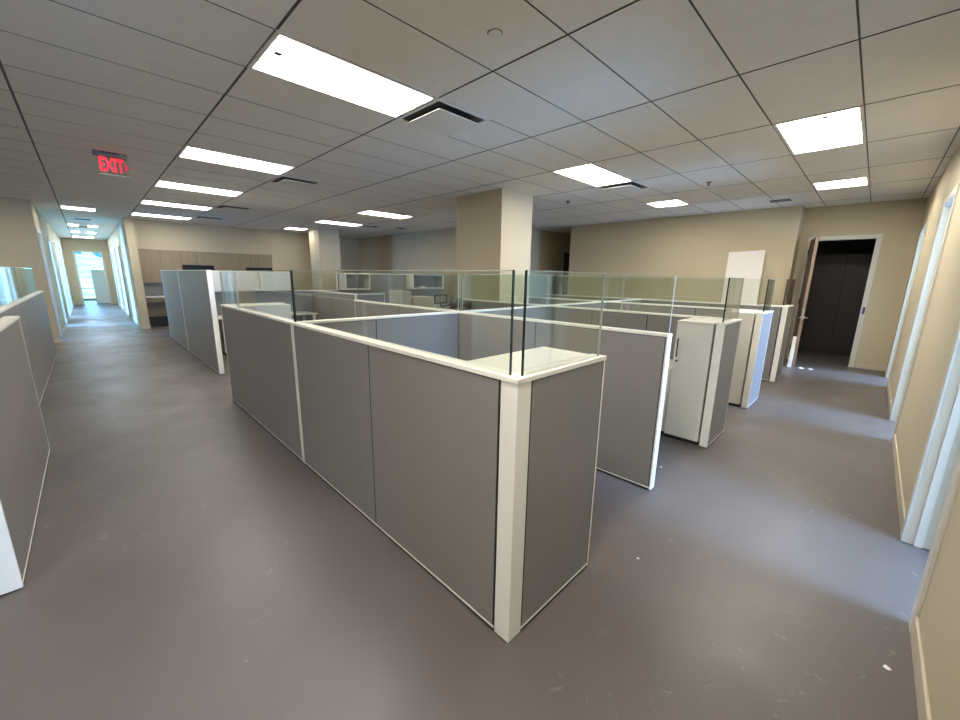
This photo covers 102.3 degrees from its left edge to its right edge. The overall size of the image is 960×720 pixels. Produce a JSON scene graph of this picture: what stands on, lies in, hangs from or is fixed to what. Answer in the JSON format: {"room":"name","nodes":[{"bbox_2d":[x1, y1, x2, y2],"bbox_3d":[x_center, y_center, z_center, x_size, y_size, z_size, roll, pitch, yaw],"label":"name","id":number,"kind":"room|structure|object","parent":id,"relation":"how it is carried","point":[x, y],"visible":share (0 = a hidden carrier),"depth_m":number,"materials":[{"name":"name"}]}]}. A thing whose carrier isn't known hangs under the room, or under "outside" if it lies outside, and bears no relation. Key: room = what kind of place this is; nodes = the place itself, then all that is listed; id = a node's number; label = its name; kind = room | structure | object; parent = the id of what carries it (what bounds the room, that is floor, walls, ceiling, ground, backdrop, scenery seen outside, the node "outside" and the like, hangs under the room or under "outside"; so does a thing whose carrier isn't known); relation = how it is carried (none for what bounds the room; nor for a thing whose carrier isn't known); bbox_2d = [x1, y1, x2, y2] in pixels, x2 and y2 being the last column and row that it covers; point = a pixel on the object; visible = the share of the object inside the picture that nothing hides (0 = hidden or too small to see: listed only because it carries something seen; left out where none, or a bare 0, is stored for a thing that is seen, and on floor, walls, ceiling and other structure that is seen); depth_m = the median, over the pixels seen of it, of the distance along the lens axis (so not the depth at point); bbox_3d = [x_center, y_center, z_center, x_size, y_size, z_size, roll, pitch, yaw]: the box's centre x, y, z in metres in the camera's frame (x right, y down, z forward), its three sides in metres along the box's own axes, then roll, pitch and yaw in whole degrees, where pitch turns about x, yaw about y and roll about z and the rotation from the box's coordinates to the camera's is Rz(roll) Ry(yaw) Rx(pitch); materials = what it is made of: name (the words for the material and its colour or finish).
{"room":"open-plan office","nodes":[
{"label":"open-plan office","id":0,"kind":"room"},
{"bbox_2d":[0,197,39,290],"bbox_3d":[-11.049,-1.532,6.718,4.450,2.990,0.130,-11,17,-44],"label":"wall","id":1,"kind":"structure","parent":0,"point":[15,250],"depth_m":7.92,"materials":[{"name":"beige paint"}]},
{"bbox_2d":[20,199,72,338],"bbox_3d":[-14.146,-2.921,12.932,0.130,2.990,13.530,-11,17,-44],"label":"wall","id":2,"kind":"structure","parent":0,"point":[33,219],"depth_m":8.74,"materials":[{"name":"beige paint"}]},
{"bbox_2d":[36,227,62,338],"bbox_3d":[-9.786,-1.670,8.718,0.144,2.455,1.010,-11,17,-44],"label":"trim","id":3,"kind":"structure","parent":2,"relation":"attached to","point":[40,240],"depth_m":8.93,"materials":[{"name":"grey"}]},
{"bbox_2d":[47,237,67,323],"bbox_3d":[-12.112,-2.199,10.999,0.144,2.455,1.010,-11,17,-44],"label":"trim","id":4,"kind":"structure","parent":2,"relation":"attached to","point":[48,239],"depth_m":11.20,"materials":[{"name":"grey"}]},
{"bbox_2d":[53,242,69,317],"bbox_3d":[-14.261,-2.687,13.107,0.144,2.455,1.010,-11,17,-44],"label":"trim","id":5,"kind":"structure","parent":2,"relation":"attached to","point":[53,242],"depth_m":13.28,"materials":[{"name":"grey"}]},
{"bbox_2d":[54,302,150,342],"bbox_3d":[-15.135,-1.319,12.286,6.292,0.100,13.542,-11,17,-44],"label":"baseboard","id":6,"kind":"structure","parent":2,"relation":"attached to","point":[57,340],"depth_m":10.89,"materials":[{"name":"beige"}]},
{"bbox_2d":[60,238,117,304],"bbox_3d":[-18.331,-4.138,18.265,8.800,2.990,0.130,-11,17,-44],"label":"wall","id":7,"kind":"structure","parent":0,"point":[67,244],"depth_m":17.94,"materials":[{"name":"beige paint"}]},
{"bbox_2d":[72,250,111,304],"bbox_3d":[-18.295,-3.875,18.258,1.020,2.480,0.014,-11,17,-44],"label":"trim","id":8,"kind":"structure","parent":7,"relation":"attached to","point":[73,251],"depth_m":18.14,"materials":[{"name":"grey"}]},
{"bbox_2d":[107,217,149,325],"bbox_3d":[-13.550,-3.287,14.670,0.180,2.990,11.850,-11,17,-44],"label":"wall","id":9,"kind":"structure","parent":0,"point":[123,235],"depth_m":10.96,"materials":[{"name":"beige paint"}]},
{"bbox_2d":[117,244,131,316],"bbox_3d":[-12.061,-2.684,13.253,0.194,2.455,1.010,-11,17,-44],"label":"trim","id":10,"kind":"structure","parent":9,"relation":"attached to","point":[118,245],"depth_m":13.39,"materials":[{"name":"grey"}]},
{"bbox_2d":[142,202,206,209],"bbox_3d":[-6.712,-3.389,8.530,1.163,0.005,0.154,-11,17,-44],"label":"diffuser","id":11,"kind":"object","parent":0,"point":[142,202],"depth_m":8.51,"materials":[{"name":"white plastic"}]},
{"bbox_2d":[156,185,235,195],"bbox_3d":[-4.994,-2.998,6.845,1.163,0.005,0.154,-11,17,-44],"label":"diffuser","id":12,"kind":"object","parent":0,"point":[164,186],"depth_m":6.82,"materials":[{"name":"white plastic"}]},
{"bbox_2d":[181,154,282,173],"bbox_3d":[-3.276,-2.608,5.160,1.163,0.005,0.154,-11,17,-44],"label":"diffuser","id":13,"kind":"object","parent":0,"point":[187,156],"depth_m":5.13,"materials":[{"name":"white plastic"}]},
{"bbox_2d":[132,218,359,316],"bbox_3d":[-7.244,-2.911,13.388,6.850,2.990,0.470,-11,17,-44],"label":"wall","id":14,"kind":"structure","parent":0,"point":[287,250],"depth_m":12.48,"materials":[{"name":"beige paint"}]},
{"bbox_2d":[143,283,163,295],"bbox_3d":[-9.427,-2.115,11.502,0.955,0.368,0.013,-11,17,-44],"label":"backsplash","id":15,"kind":"structure","parent":14,"relation":"attached to","point":[149,288],"depth_m":11.34,"materials":[{"name":"grey"}]},
{"bbox_2d":[138,249,182,282],"bbox_3d":[-9.296,-2.722,11.253,0.963,0.918,0.330,-11,17,-44],"label":"upper cabinet","id":16,"kind":"object","parent":14,"relation":"attached to","point":[152,262],"visible":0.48,"depth_m":11.06,"materials":[{"name":"brown wood"}]},
{"bbox_2d":[180,251,213,265],"bbox_3d":[-8.662,-3.099,11.812,0.808,0.398,0.330,-11,17,-44],"label":"upper cabinet","id":17,"kind":"object","parent":14,"relation":"attached to","point":[187,257],"visible":0.98,"depth_m":11.69,"materials":[{"name":"brown wood"}]},
{"bbox_2d":[182,265,214,270],"bbox_3d":[-8.686,-2.471,11.962,0.804,0.887,0.290,-11,17,-44],"label":"niche","id":18,"kind":"object","parent":14,"relation":"in","point":[184,267],"visible":0.12,"depth_m":11.97,"materials":[{"name":"black laminate"}]},
{"bbox_2d":[213,252,245,270],"bbox_3d":[-8.074,-2.960,12.444,0.858,0.918,0.330,-11,17,-44],"label":"upper cabinet","id":19,"kind":"object","parent":14,"relation":"attached to","point":[222,261],"visible":0.58,"depth_m":12.27,"materials":[{"name":"brown wood"}]},
{"bbox_2d":[244,254,271,267],"bbox_3d":[-7.481,-3.314,12.966,0.798,0.428,0.330,-11,17,-44],"label":"upper cabinet","id":20,"kind":"object","parent":14,"relation":"attached to","point":[251,260],"visible":0.98,"depth_m":12.84,"materials":[{"name":"brown wood"}]},
{"bbox_2d":[309,229,340,289],"bbox_3d":[-5.170,-2.803,13.039,0.680,2.990,0.770,-11,17,-44],"label":"column","id":21,"kind":"structure","parent":0,"point":[324,243],"depth_m":12.65,"materials":[{"name":"beige paint"}]},
{"bbox_2d":[0,300,929,719],"bbox_3d":[-6.666,-0.958,11.703,17.800,0.100,34.400,-11,17,-44],"label":"floor","id":22,"kind":"structure","parent":0,"point":[184,563],"depth_m":2.04,"materials":[{"name":"grey concrete"}]},
{"bbox_2d":[0,316,49,594],"bbox_3d":[-3.091,0.400,2.554,0.080,1.206,2.160,-11,17,-44],"label":"wall","id":23,"kind":"structure","parent":22,"relation":"on","point":[24,445],"depth_m":2.40,"materials":[{"name":"grey fabric"}]},
{"bbox_2d":[0,267,56,404],"bbox_3d":[-6.133,-0.440,5.277,0.080,1.606,5.400,-11,17,-44],"label":"wall","id":24,"kind":"structure","parent":22,"relation":"on","point":[19,295],"depth_m":5.11,"materials":[{"name":"grey fabric"}]},
{"bbox_2d":[91,270,109,302],"bbox_3d":[-18.911,-3.668,19.294,0.530,1.620,0.100,-11,17,-44],"label":"divider","id":25,"kind":"object","parent":22,"relation":"on","point":[98,276],"visible":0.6,"depth_m":19.25,"materials":[{"name":"white laminate"}]},
{"bbox_2d":[146,298,168,326],"bbox_3d":[-9.178,-1.421,11.392,0.955,0.860,0.420,-11,17,-44],"label":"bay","id":26,"kind":"object","parent":22,"relation":"on","point":[155,306],"visible":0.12,"depth_m":11.34,"materials":[{"name":"brown wood"}]},
{"bbox_2d":[160,270,224,374],"bbox_3d":[-5.876,-0.970,7.728,0.080,1.616,5.105,-11,17,-44],"label":"wall","id":27,"kind":"structure","parent":22,"relation":"on","point":[189,295],"depth_m":6.90,"materials":[{"name":"grey fabric"}]},
{"bbox_2d":[218,320,226,354],"bbox_3d":[-5.003,-0.501,7.809,0.410,0.700,0.574,-11,17,-44],"label":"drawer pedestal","id":28,"kind":"object","parent":22,"relation":"on","point":[220,322],"visible":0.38,"depth_m":7.55,"materials":[{"name":"white metal"}]},
{"bbox_2d":[233,303,291,318],"bbox_3d":[-2.691,-0.094,4.892,0.636,1.206,0.285,-11,17,-44],"label":"desk","id":29,"kind":"object","parent":22,"relation":"on","point":[278,309],"visible":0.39,"depth_m":4.75,"materials":[{"name":"white laminate"}]},
{"bbox_2d":[217,311,317,320],"bbox_3d":[-4.647,-0.595,8.192,2.190,0.733,0.725,-11,17,-44],"label":"desk","id":30,"kind":"object","parent":22,"relation":"on","point":[303,313],"visible":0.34,"depth_m":8.59,"materials":[{"name":"white laminate"}]},
{"bbox_2d":[214,271,441,320],"bbox_3d":[-3.459,-1.381,9.811,6.348,1.616,0.080,-11,17,-44],"label":"wall","id":31,"kind":"structure","parent":22,"relation":"on","point":[380,283],"depth_m":9.12,"materials":[{"name":"grey fabric"}]},
{"bbox_2d":[212,271,259,291],"bbox_3d":[-5.130,-1.578,7.753,1.170,0.395,0.354,-11,17,-44],"label":"upper cabinet","id":32,"kind":"object","parent":31,"relation":"attached to","point":[246,281],"visible":0.56,"depth_m":7.74,"materials":[{"name":"white laminate"}]},
{"bbox_2d":[258,272,290,290],"bbox_3d":[-4.474,-1.705,8.393,0.660,0.395,0.354,-11,17,-44],"label":"upper cabinet","id":33,"kind":"object","parent":31,"relation":"attached to","point":[268,281],"visible":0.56,"depth_m":8.24,"materials":[{"name":"white laminate"}]},
{"bbox_2d":[338,273,370,289],"bbox_3d":[-3.140,-1.968,9.706,0.680,0.395,0.334,-11,17,-44],"label":"upper cabinet","id":34,"kind":"object","parent":31,"relation":"attached to","point":[347,281],"visible":1,"depth_m":9.79,"materials":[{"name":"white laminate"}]},
{"bbox_2d":[406,275,443,288],"bbox_3d":[-1.587,-2.269,11.220,1.100,0.395,0.334,-11,17,-44],"label":"upper cabinet","id":35,"kind":"object","parent":31,"relation":"attached to","point":[412,281],"visible":0.98,"depth_m":11.34,"materials":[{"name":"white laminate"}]},
{"bbox_2d":[311,290,354,319],"bbox_3d":[-3.230,-0.897,8.557,0.080,1.206,2.130,-11,17,-44],"label":"wall","id":36,"kind":"structure","parent":22,"relation":"on","point":[328,305],"depth_m":8.43,"materials":[{"name":"grey"}]},
{"bbox_2d":[354,293,384,301],"bbox_3d":[-2.249,-0.759,7.991,0.640,1.206,0.080,-11,17,-44],"label":"wall","id":37,"kind":"structure","parent":22,"relation":"on","point":[377,297],"depth_m":7.88,"materials":[{"name":"grey"}]},
{"bbox_2d":[219,270,532,642],"bbox_3d":[-1.465,0.090,3.161,0.091,1.606,4.635,-11,17,-44],"label":"wall","id":38,"kind":"structure","parent":22,"relation":"on","point":[429,448],"depth_m":2.06,"materials":[{"name":"grey fabric"}]},
{"bbox_2d":[389,290,411,304],"bbox_3d":[-1.813,-0.956,8.850,0.220,1.250,0.584,-11,17,-44],"label":"drawer pedestal","id":39,"kind":"object","parent":22,"relation":"on","point":[403,297],"visible":0.28,"depth_m":8.60,"materials":[{"name":"white metal"}]},
{"bbox_2d":[412,296,433,307],"bbox_3d":[-1.453,-0.943,9.148,0.580,1.110,0.484,-11,17,-44],"label":"drawer pedestal","id":40,"kind":"object","parent":22,"relation":"on","point":[424,301],"visible":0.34,"depth_m":8.90,"materials":[{"name":"white metal"}]},
{"bbox_2d":[301,274,641,358],"bbox_3d":[0.829,-0.353,5.385,6.388,1.606,0.080,-11,17,-44],"label":"wall","id":41,"kind":"structure","parent":22,"relation":"on","point":[433,332],"depth_m":3.94,"materials":[{"name":"grey"}]},
{"bbox_2d":[354,273,675,489],"bbox_3d":[-0.275,-0.156,4.389,0.080,1.606,4.575,-11,17,-44],"label":"wall","id":42,"kind":"structure","parent":22,"relation":"on","point":[637,361],"depth_m":3.07,"materials":[{"name":"grey fabric"}]},
{"bbox_2d":[469,346,587,371],"bbox_3d":[0.249,0.574,2.009,0.636,1.206,0.287,-11,17,-44],"label":"tower","id":43,"kind":"object","parent":22,"relation":"on","point":[540,356],"visible":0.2,"depth_m":1.84,"materials":[{"name":"white metal"}]},
{"bbox_2d":[519,270,606,630],"bbox_3d":[0.371,0.410,1.811,0.632,1.606,0.080,-11,17,-44],"label":"wall","id":44,"kind":"structure","parent":22,"relation":"on","point":[566,395],"depth_m":1.80,"materials":[{"name":"grey fabric"}]},
{"bbox_2d":[459,275,735,359],"bbox_3d":[1.082,-0.346,5.371,0.080,1.606,4.068,-11,17,-44],"label":"wall","id":45,"kind":"structure","parent":22,"relation":"on","point":[647,321],"depth_m":4.74,"materials":[{"name":"grey"}]},
{"bbox_2d":[434,294,471,308],"bbox_3d":[-0.452,-0.934,6.224,0.765,0.255,0.120,-11,17,-44],"label":"monitor arm","id":46,"kind":"object","parent":45,"relation":"attached to","point":[453,304],"visible":0.97,"depth_m":6.21,"materials":[{"name":"black plastic"}]},
{"bbox_2d":[529,276,769,317],"bbox_3d":[2.111,-0.621,6.719,0.080,1.606,4.568,-11,17,-44],"label":"wall","id":47,"kind":"structure","parent":22,"relation":"on","point":[627,306],"depth_m":6.04,"materials":[{"name":"grey"}]},
{"bbox_2d":[541,294,782,381],"bbox_3d":[3.073,-0.613,7.701,0.080,1.206,4.568,-11,17,-44],"label":"wall","id":48,"kind":"structure","parent":22,"relation":"on","point":[775,321],"depth_m":6.28,"materials":[{"name":"grey"}]},
{"bbox_2d":[660,359,672,434],"bbox_3d":[1.929,0.369,4.237,0.454,0.720,0.400,-11,17,-44],"label":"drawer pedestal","id":49,"kind":"object","parent":22,"relation":"on","point":[670,360],"visible":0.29,"depth_m":3.96,"materials":[{"name":"white metal"}]},
{"bbox_2d":[664,317,722,444],"bbox_3d":[2.178,0.196,3.916,0.526,1.200,0.318,-11,17,-44],"label":"cabinet","id":50,"kind":"object","parent":22,"relation":"on","point":[694,342],"visible":0.9,"depth_m":3.75,"materials":[{"name":"white metal"}]},
{"bbox_2d":[724,310,760,406],"bbox_3d":[3.377,-0.037,5.085,0.546,1.200,0.318,-11,17,-44],"label":"tower","id":51,"kind":"object","parent":22,"relation":"on","point":[748,317],"visible":0.32,"depth_m":4.85,"materials":[{"name":"white metal"}]},
{"bbox_2d":[721,250,765,304],"bbox_3d":[5.439,-1.172,8.141,0.117,2.195,0.635,-11,17,-44],"label":"board","id":52,"kind":"object","parent":22,"relation":"on","point":[748,265],"visible":0.44,"depth_m":8.01,"materials":[{"name":"white"}]},
{"bbox_2d":[699,278,793,447],"bbox_3d":[3.619,-0.223,4.984,4.100,1.606,0.080,-11,17,-44],"label":"wall","id":53,"kind":"structure","parent":22,"relation":"on","point":[727,332],"depth_m":3.92,"materials":[{"name":"grey"}]},
{"bbox_2d":[787,336,796,366],"bbox_3d":[5.906,-0.156,7.316,0.149,0.570,0.060,-11,17,-44],"label":"white offcut","id":54,"kind":"object","parent":22,"relation":"on","point":[793,344],"visible":1,"depth_m":7.30,"materials":[{"name":"white"}]},
{"bbox_2d":[798,252,872,355],"bbox_3d":[8.023,-1.241,8.637,0.480,2.200,1.550,-11,17,-44],"label":"tall cabinet","id":55,"kind":"object","parent":22,"relation":"on","point":[838,280],"visible":0.45,"depth_m":8.52,"materials":[{"name":"black laminate"}]},
{"bbox_3d":[-8.006,-1.669,12.624,2.470,0.860,0.590,-11,17,-44],"label":"base cabinet","id":56,"kind":"object","parent":22,"relation":"on","visible":0},
{"bbox_2d":[145,295,164,297],"bbox_3d":[-8.331,-2.037,12.186,3.435,0.035,0.620,-11,17,-44],"label":"countertop","id":57,"kind":"structure","parent":56,"relation":"on","point":[151,296],"depth_m":10.98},
{"bbox_2d":[359,228,570,309],"bbox_3d":[-0.689,-3.096,14.726,4.350,2.990,7.560,-11,17,-44],"label":"wall","id":58,"kind":"structure","parent":0,"point":[433,249],"depth_m":12.44,"materials":[{"name":"beige paint"}]},
{"bbox_2d":[562,252,569,294],"bbox_3d":[3.070,-2.410,13.198,0.920,2.390,0.069,-11,17,-44],"label":"door","id":59,"kind":"structure","parent":58,"relation":"in","point":[566,255],"depth_m":12.91,"materials":[{"name":"brown wood"}]},
{"bbox_2d":[0,0,959,239],"bbox_3d":[-6.777,-3.976,11.126,19.489,0.060,35.346,-11,17,-44],"label":"ceiling","id":60,"kind":"structure","parent":0,"point":[672,98],"depth_m":3.23,"materials":[{"name":"tile"}]},
{"bbox_2d":[59,205,96,211],"bbox_3d":[-9.371,-3.537,9.024,0.602,0.016,0.602,-11,17,-44],"label":"recessed light","id":61,"kind":"object","parent":60,"relation":"in","point":[61,207],"visible":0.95,"depth_m":9.02,"materials":[{"name":"white plastic"}]},
{"bbox_2d":[61,206,94,210],"bbox_3d":[-9.317,-3.524,8.971,0.554,0.005,0.400,-11,17,-44],"label":"diffuser","id":62,"kind":"object","parent":61,"relation":"attached to","point":[69,207],"depth_m":8.99,"materials":[{"name":"white plastic"}]},
{"bbox_2d":[92,149,130,177],"bbox_3d":[-4.521,-2.404,4.747,0.315,0.253,0.115,-11,17,-44],"label":"exit sign","id":63,"kind":"object","parent":60,"relation":"hanging from","point":[102,155],"visible":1,"depth_m":4.73,"materials":[{"name":"red plastic"}]},
{"bbox_2d":[130,212,191,219],"bbox_3d":[-8.290,-3.743,10.079,1.211,0.024,0.602,-11,17,-44],"label":"recessed light","id":64,"kind":"object","parent":60,"relation":"in","point":[132,213],"visible":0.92,"depth_m":10.08,"materials":[{"name":"white plastic"}]},
{"bbox_2d":[133,213,189,218],"bbox_3d":[-8.236,-3.734,10.025,1.163,0.005,0.400,-11,17,-44],"label":"diffuser","id":65,"kind":"object","parent":64,"relation":"attached to","point":[155,215],"depth_m":10.03,"materials":[{"name":"white plastic"}]},
{"bbox_2d":[139,200,212,210],"bbox_3d":[-6.572,-3.353,8.393,1.211,0.024,0.602,-11,17,-44],"label":"recessed light","id":66,"kind":"object","parent":60,"relation":"in","point":[149,202],"visible":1,"depth_m":8.38,"materials":[{"name":"white plastic"}]},
{"bbox_2d":[153,180,244,196],"bbox_3d":[-4.853,-2.962,6.708,1.211,0.024,0.602,-11,17,-44],"label":"recessed light","id":67,"kind":"object","parent":60,"relation":"in","point":[165,184],"visible":0.97,"depth_m":6.67,"materials":[{"name":"white plastic"}]},
{"bbox_2d":[214,204,251,211],"bbox_3d":[-5.494,-3.369,8.606,0.602,0.044,0.602,-11,17,-44],"label":"ceiling vent","id":68,"kind":"object","parent":60,"relation":"in","point":[221,207],"visible":0.98,"depth_m":8.56,"materials":[{"name":"white metal"}]},
{"bbox_2d":[177,145,295,174],"bbox_3d":[-3.135,-2.571,5.022,1.211,0.024,0.602,-11,17,-44],"label":"recessed light","id":69,"kind":"object","parent":60,"relation":"in","point":[188,152],"visible":0.96,"depth_m":4.97,"materials":[{"name":"white plastic"}]},
{"bbox_2d":[267,175,321,188],"bbox_3d":[-2.916,-2.783,6.078,0.602,0.044,0.602,-11,17,-44],"label":"ceiling vent","id":70,"kind":"object","parent":60,"relation":"in","point":[279,180],"visible":0.96,"depth_m":6.01,"materials":[{"name":"white metal"}]},
{"bbox_2d":[315,220,360,226],"bbox_3d":[-3.977,-3.857,10.921,1.211,0.024,0.602,-11,17,-44],"label":"recessed light","id":71,"kind":"object","parent":60,"relation":"in","point":[320,221],"visible":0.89,"depth_m":10.92,"materials":[{"name":"white plastic"}]},
{"bbox_2d":[318,221,358,225],"bbox_3d":[-3.923,-3.848,10.867,1.163,0.005,0.400,-11,17,-44],"label":"diffuser","id":72,"kind":"object","parent":71,"relation":"attached to","point":[333,222],"depth_m":10.90,"materials":[{"name":"white plastic"}]},
{"bbox_2d":[247,29,436,118],"bbox_3d":[-0.987,-2.083,2.916,1.211,0.024,0.602,-11,17,-44],"label":"recessed light","id":73,"kind":"object","parent":60,"relation":"in","point":[285,57],"visible":1,"depth_m":2.82,"materials":[{"name":"white plastic"}]},
{"bbox_2d":[253,60,403,115],"bbox_3d":[-1.128,-2.119,3.053,1.163,0.005,0.154,-11,17,-44],"label":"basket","id":74,"kind":"object","parent":73,"relation":"on","point":[269,68],"depth_m":2.98,"materials":[{"name":"white plastic"}]},
{"bbox_2d":[358,210,412,218],"bbox_3d":[-2.259,-3.466,9.236,1.211,0.024,0.602,-11,17,-44],"label":"recessed light","id":75,"kind":"object","parent":60,"relation":"in","point":[368,212],"visible":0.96,"depth_m":9.20,"materials":[{"name":"white plastic"}]},
{"bbox_2d":[361,212,400,218],"bbox_3d":[-2.400,-3.503,9.373,1.163,0.005,0.154,-11,17,-44],"label":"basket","id":76,"kind":"object","parent":75,"relation":"on","point":[361,212],"depth_m":9.35,"materials":[{"name":"white plastic"}]},
{"bbox_2d":[362,211,409,217],"bbox_3d":[-2.204,-3.457,9.182,1.163,0.005,0.400,-11,17,-44],"label":"diffuser","id":77,"kind":"object","parent":75,"relation":"attached to","point":[367,212],"depth_m":9.17,"materials":[{"name":"white plastic"}]},
{"bbox_2d":[397,98,488,135],"bbox_3d":[-0.339,-2.197,3.550,0.602,0.044,0.602,-11,17,-44],"label":"ceiling vent","id":78,"kind":"object","parent":60,"relation":"in","point":[440,116],"visible":0.98,"depth_m":3.48,"materials":[{"name":"white metal"}]},
{"bbox_2d":[487,28,502,38],"bbox_3d":[0.089,-1.924,2.282,0.091,0.010,0.091,-11,17,-44],"label":"smoke detector","id":79,"kind":"object","parent":60,"relation":"attached to","point":[494,33],"visible":1,"depth_m":2.27,"materials":[{"name":"white plastic"}]},
{"bbox_2d":[551,163,633,186],"bbox_3d":[1.607,-2.587,5.444,1.211,0.024,0.602,-11,17,-44],"label":"recessed light","id":80,"kind":"object","parent":60,"relation":"in","point":[592,174],"visible":0.96,"depth_m":5.39,"materials":[{"name":"white plastic"}]},
{"bbox_2d":[556,170,604,185],"bbox_3d":[1.467,-2.624,5.581,1.163,0.005,0.154,-11,17,-44],"label":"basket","id":81,"kind":"object","parent":80,"relation":"on","point":[567,173],"depth_m":5.53,"materials":[{"name":"white plastic"}]},
{"bbox_2d":[565,164,629,184],"bbox_3d":[1.662,-2.578,5.390,1.163,0.005,0.400,-11,17,-44],"label":"diffuser","id":82,"kind":"object","parent":80,"relation":"attached to","point":[593,172],"depth_m":5.35,"materials":[{"name":"white plastic"}]},
{"bbox_2d":[597,181,650,193],"bbox_3d":[2.256,-2.702,6.079,0.602,0.044,0.602,-11,17,-44],"label":"ceiling vent","id":83,"kind":"object","parent":60,"relation":"in","point":[631,186],"visible":0.99,"depth_m":6.01,"materials":[{"name":"white metal"}]},
{"bbox_2d":[645,199,688,207],"bbox_3d":[3.553,-2.970,7.339,0.602,0.016,0.602,-11,17,-44],"label":"recessed light","id":84,"kind":"object","parent":60,"relation":"in","point":[677,202],"visible":0.9,"depth_m":7.33,"materials":[{"name":"white plastic"}]},
{"bbox_2d":[657,200,684,205],"bbox_3d":[3.608,-2.957,7.286,0.554,0.005,0.400,-11,17,-44],"label":"diffuser","id":85,"kind":"object","parent":84,"relation":"attached to","point":[671,202],"depth_m":7.30,"materials":[{"name":"white plastic"}]},
{"bbox_2d":[772,104,865,154],"bbox_3d":[3.326,-2.197,3.759,1.211,0.024,0.602,-11,17,-44],"label":"recessed light","id":86,"kind":"object","parent":60,"relation":"in","point":[843,127],"visible":1,"depth_m":3.68,"materials":[{"name":"white plastic"}]},
{"bbox_2d":[798,108,862,150],"bbox_3d":[3.380,-2.188,3.704,1.163,0.005,0.400,-11,17,-44],"label":"diffuser","id":87,"kind":"object","parent":86,"relation":"attached to","point":[843,127],"depth_m":3.64,"materials":[{"name":"white plastic"}]},
{"bbox_2d":[811,177,869,190],"bbox_3d":[5.272,-2.579,5.654,0.602,0.016,0.602,-11,17,-44],"label":"recessed light","id":88,"kind":"object","parent":60,"relation":"in","point":[860,181],"visible":0.96,"depth_m":5.64,"materials":[{"name":"white plastic"}]},
{"bbox_2d":[828,178,866,187],"bbox_3d":[5.326,-2.566,5.601,0.554,0.005,0.400,-11,17,-44],"label":"diffuser","id":89,"kind":"object","parent":88,"relation":"attached to","point":[852,182],"depth_m":5.61,"materials":[{"name":"white plastic"}]},
{"bbox_2d":[457,188,532,309],"bbox_3d":[0.232,-1.457,7.193,0.804,2.990,1.104,-11,17,-44],"label":"column","id":90,"kind":"structure","parent":0,"point":[494,227],"depth_m":6.71,"materials":[{"name":"beige paint"}]},
{"bbox_2d":[567,198,927,367],"bbox_3d":[5.079,-1.748,8.896,0.560,2.990,6.720,-11,17,-44],"label":"wall","id":91,"kind":"structure","parent":0,"point":[698,246],"depth_m":7.94,"materials":[{"name":"beige paint"}]},
{"bbox_2d":[789,236,818,365],"bbox_3d":[6.215,-1.105,7.443,0.179,2.358,0.889,9,15,34],"label":"door","id":92,"kind":"structure","parent":91,"relation":"in","point":[812,250],"depth_m":7.21,"materials":[{"name":"brown wood"}]},
{"bbox_2d":[786,234,882,366],"bbox_3d":[6.832,-1.141,7.518,0.144,2.440,1.020,-11,17,-44],"label":"trim","id":93,"kind":"structure","parent":91,"relation":"attached to","point":[878,237],"depth_m":7.21,"materials":[{"name":"grey wood"}]},
{"bbox_2d":[855,363,885,370],"bbox_3d":[4.960,-0.336,9.196,0.442,0.100,6.590,-11,17,-44],"label":"baseboard","id":94,"kind":"structure","parent":91,"relation":"attached to","point":[857,365],"depth_m":7.21,"materials":[{"name":"beige"}]},
{"bbox_2d":[816,239,875,253],"bbox_3d":[7.621,-1.540,8.122,1.920,2.990,2.100,-11,17,-44],"label":"wall","id":95,"kind":"structure","parent":0,"point":[864,245],"depth_m":8.61,"materials":[{"name":"black laminate"}]},
{"bbox_2d":[887,146,959,719],"bbox_3d":[2.063,-0.182,1.417,15.350,2.990,0.130,-11,17,-44],"label":"wall","id":96,"kind":"structure","parent":0,"point":[939,617],"depth_m":2.65,"materials":[{"name":"beige paint"}]},
{"bbox_2d":[885,221,928,386],"bbox_3d":[6.728,-0.830,6.033,1.000,2.455,0.144,-11,17,-44],"label":"trim","id":97,"kind":"structure","parent":96,"relation":"attached to","point":[924,228],"depth_m":6.21,"materials":[{"name":"grey wood"}]},
{"bbox_2d":[885,366,931,719],"bbox_3d":[1.991,1.219,1.771,15.350,0.100,0.012,-11,17,-44],"label":"baseboard","id":98,"kind":"structure","parent":96,"relation":"attached to","point":[921,686],"depth_m":1.65,"materials":[{"name":"beige"}]},
{"bbox_2d":[889,183,959,441],"bbox_3d":[4.600,-0.417,3.960,1.000,2.455,0.144,-11,17,-44],"label":"trim","id":99,"kind":"structure","parent":96,"relation":"attached to","point":[949,202],"depth_m":4.15,"materials":[{"name":"grey"}]},
{"bbox_2d":[900,321,959,632],"bbox_3d":[2.416,0.008,1.831,1.000,2.455,0.144,-11,17,-44],"label":"trim","id":100,"kind":"structure","parent":96,"relation":"attached to","point":[937,481],"depth_m":2.25,"materials":[{"name":"grey"}]},
{"bbox_3d":[-60.437,-8.510,61.759,120.000,0.100,112.200,-11,17,-44],"label":"ground","id":101,"kind":"structure","parent":0,"visible":0},
{"bbox_2d":[75,252,103,297],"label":"window","id":102,"kind":"structure","parent":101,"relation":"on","point":[86,261],"depth_m":53.96,"materials":[{"name":"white glass"}]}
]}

